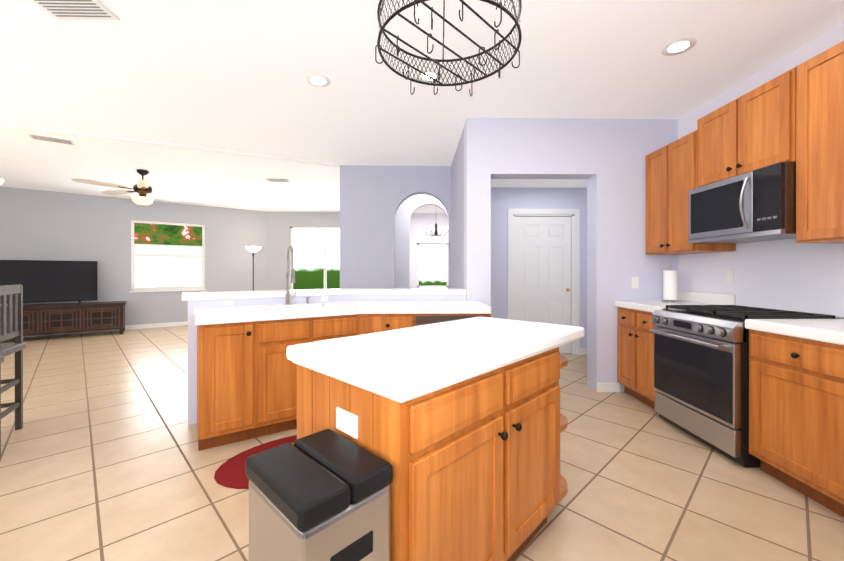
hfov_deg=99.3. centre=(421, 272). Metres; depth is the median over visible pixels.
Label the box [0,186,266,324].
wall
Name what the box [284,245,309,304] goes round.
faucet
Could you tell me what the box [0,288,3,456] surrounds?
chair
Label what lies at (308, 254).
slider
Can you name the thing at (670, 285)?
paper towel holder
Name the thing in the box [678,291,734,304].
backsplash
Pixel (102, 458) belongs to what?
floor
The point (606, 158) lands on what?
wall
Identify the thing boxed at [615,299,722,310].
countertop
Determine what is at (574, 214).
door frame
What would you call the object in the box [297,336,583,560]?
kitchen island
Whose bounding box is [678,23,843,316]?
wall
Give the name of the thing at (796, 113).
upper cabinet
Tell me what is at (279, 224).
wall
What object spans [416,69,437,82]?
recessed light
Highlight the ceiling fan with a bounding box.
[71,169,202,204]
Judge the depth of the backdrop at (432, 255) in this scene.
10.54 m
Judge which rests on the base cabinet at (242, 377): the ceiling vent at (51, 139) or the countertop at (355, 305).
the countertop at (355, 305)
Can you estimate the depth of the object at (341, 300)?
3.08 m
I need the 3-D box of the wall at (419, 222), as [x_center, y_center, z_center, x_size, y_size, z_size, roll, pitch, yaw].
[0.684,-0.184,9.518,3.600,2.750,0.150,0,0,-1]
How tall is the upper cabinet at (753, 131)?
0.574 m
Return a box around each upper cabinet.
[646,132,735,254]
[694,68,793,187]
[794,41,843,242]
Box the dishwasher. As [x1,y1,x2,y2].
[414,312,490,325]
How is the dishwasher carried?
on the floor
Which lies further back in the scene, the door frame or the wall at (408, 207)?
the wall at (408, 207)
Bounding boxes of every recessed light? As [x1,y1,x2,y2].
[305,74,330,86]
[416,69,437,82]
[661,37,696,55]
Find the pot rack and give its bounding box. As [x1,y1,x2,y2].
[375,0,521,95]
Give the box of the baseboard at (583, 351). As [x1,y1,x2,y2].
[580,348,586,354]
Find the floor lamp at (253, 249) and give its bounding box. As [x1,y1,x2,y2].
[245,246,260,290]
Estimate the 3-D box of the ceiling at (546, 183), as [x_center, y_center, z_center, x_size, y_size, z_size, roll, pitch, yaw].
[1.572,-1.397,4.521,2.000,0.310,1.430,0,0,-1]
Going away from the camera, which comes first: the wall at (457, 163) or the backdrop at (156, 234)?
the wall at (457, 163)
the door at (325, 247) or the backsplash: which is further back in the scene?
the door at (325, 247)
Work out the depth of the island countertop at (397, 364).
1.30 m
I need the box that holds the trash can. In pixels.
[245,429,392,560]
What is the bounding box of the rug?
[214,435,296,488]
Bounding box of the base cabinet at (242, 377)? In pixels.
[188,312,357,450]
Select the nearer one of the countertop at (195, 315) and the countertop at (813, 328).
the countertop at (813, 328)
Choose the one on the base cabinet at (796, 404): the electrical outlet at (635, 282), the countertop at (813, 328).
the countertop at (813, 328)
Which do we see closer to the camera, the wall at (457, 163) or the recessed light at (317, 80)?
the recessed light at (317, 80)
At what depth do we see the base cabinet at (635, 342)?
3.30 m
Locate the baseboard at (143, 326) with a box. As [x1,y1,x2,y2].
[14,321,187,337]
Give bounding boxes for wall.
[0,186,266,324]
[267,212,339,289]
[340,165,586,347]
[395,194,448,287]
[410,213,448,287]
[451,131,462,288]
[463,118,677,391]
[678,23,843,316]
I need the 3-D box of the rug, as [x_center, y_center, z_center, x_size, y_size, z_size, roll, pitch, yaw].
[-0.828,1.196,2.344,0.920,0.008,0.600,0,0,-33]
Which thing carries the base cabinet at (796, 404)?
on the floor
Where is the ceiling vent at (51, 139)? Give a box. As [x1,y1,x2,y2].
[25,132,75,145]
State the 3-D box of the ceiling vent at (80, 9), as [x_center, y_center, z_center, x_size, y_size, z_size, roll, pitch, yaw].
[-2.025,-1.542,2.073,0.380,0.014,0.220,0,0,-1]
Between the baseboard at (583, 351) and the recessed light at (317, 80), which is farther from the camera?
the baseboard at (583, 351)
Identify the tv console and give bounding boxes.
[12,301,126,335]
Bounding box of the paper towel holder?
[661,266,679,302]
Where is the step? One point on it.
(85, 135)
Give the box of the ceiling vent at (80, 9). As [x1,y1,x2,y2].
[30,0,119,19]
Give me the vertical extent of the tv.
0.803 m
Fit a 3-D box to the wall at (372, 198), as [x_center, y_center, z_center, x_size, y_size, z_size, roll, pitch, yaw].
[0.683,-0.178,5.298,3.750,2.750,0.150,0,0,-1]
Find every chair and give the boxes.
[0,284,25,429]
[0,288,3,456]
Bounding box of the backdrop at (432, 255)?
[419,245,446,285]
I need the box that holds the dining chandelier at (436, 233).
[424,223,447,236]
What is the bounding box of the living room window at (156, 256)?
[129,220,206,291]
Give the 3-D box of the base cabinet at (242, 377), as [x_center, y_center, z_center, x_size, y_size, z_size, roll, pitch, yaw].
[-1.157,0.770,2.959,1.273,0.860,1.192,0,0,-1]
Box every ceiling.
[0,0,843,212]
[491,179,586,187]
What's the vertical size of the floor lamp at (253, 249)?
1.800 m
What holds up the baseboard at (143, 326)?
attached to the wall at (46, 225)
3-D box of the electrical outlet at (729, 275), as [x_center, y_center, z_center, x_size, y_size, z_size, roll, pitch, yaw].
[2.593,0.030,3.026,0.008,0.116,0.070,0,0,-1]
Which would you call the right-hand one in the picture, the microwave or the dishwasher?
the microwave
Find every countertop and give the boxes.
[182,288,465,299]
[188,308,269,323]
[266,300,490,319]
[286,316,583,403]
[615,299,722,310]
[745,319,843,342]
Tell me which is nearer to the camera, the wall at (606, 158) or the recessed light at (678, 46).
the recessed light at (678, 46)
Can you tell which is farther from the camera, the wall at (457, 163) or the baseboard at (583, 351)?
the baseboard at (583, 351)
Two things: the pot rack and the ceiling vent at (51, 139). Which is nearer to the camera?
the pot rack
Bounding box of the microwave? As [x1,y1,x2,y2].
[688,161,795,243]
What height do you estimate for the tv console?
0.615 m
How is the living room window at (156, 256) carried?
in the wall at (46, 225)
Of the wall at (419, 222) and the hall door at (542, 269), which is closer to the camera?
the hall door at (542, 269)
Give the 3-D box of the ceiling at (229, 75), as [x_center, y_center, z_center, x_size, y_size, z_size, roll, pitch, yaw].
[-3.487,-1.603,4.992,12.400,0.100,12.150,0,0,-1]
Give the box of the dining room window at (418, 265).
[417,243,448,287]
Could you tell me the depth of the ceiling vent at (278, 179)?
5.94 m
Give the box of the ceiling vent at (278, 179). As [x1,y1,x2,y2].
[264,178,291,181]
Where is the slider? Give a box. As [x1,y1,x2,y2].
[293,229,339,289]
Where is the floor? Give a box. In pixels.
[0,325,843,560]
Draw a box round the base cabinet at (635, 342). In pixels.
[617,307,656,408]
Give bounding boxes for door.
[290,226,339,289]
[515,217,570,352]
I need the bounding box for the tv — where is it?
[0,260,97,305]
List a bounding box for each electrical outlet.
[632,277,638,287]
[726,269,732,282]
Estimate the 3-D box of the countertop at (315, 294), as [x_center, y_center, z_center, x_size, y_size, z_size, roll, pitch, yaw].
[-0.807,0.194,3.355,2.508,0.050,1.082,0,0,-1]
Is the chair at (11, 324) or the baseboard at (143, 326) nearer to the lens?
the chair at (11, 324)
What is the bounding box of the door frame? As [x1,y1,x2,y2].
[508,209,579,354]
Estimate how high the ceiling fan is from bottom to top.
0.520 m
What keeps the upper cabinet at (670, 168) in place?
attached to the wall at (788, 274)
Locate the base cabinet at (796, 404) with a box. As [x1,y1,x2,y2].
[745,327,843,516]
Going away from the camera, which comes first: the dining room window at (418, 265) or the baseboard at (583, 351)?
the baseboard at (583, 351)
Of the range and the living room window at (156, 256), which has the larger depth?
the living room window at (156, 256)
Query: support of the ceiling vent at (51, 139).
in the ceiling at (229, 75)
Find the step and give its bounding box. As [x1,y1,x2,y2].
[0,123,339,167]
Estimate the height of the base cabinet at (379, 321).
0.860 m
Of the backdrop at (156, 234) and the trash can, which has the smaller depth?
the trash can
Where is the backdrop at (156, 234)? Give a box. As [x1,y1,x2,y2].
[134,223,201,287]
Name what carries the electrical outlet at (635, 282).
attached to the wall at (606, 158)
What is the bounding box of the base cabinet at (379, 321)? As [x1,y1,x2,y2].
[370,312,413,332]
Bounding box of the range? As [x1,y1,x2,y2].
[649,305,843,466]
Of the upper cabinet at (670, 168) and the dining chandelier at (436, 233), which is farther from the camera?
the dining chandelier at (436, 233)

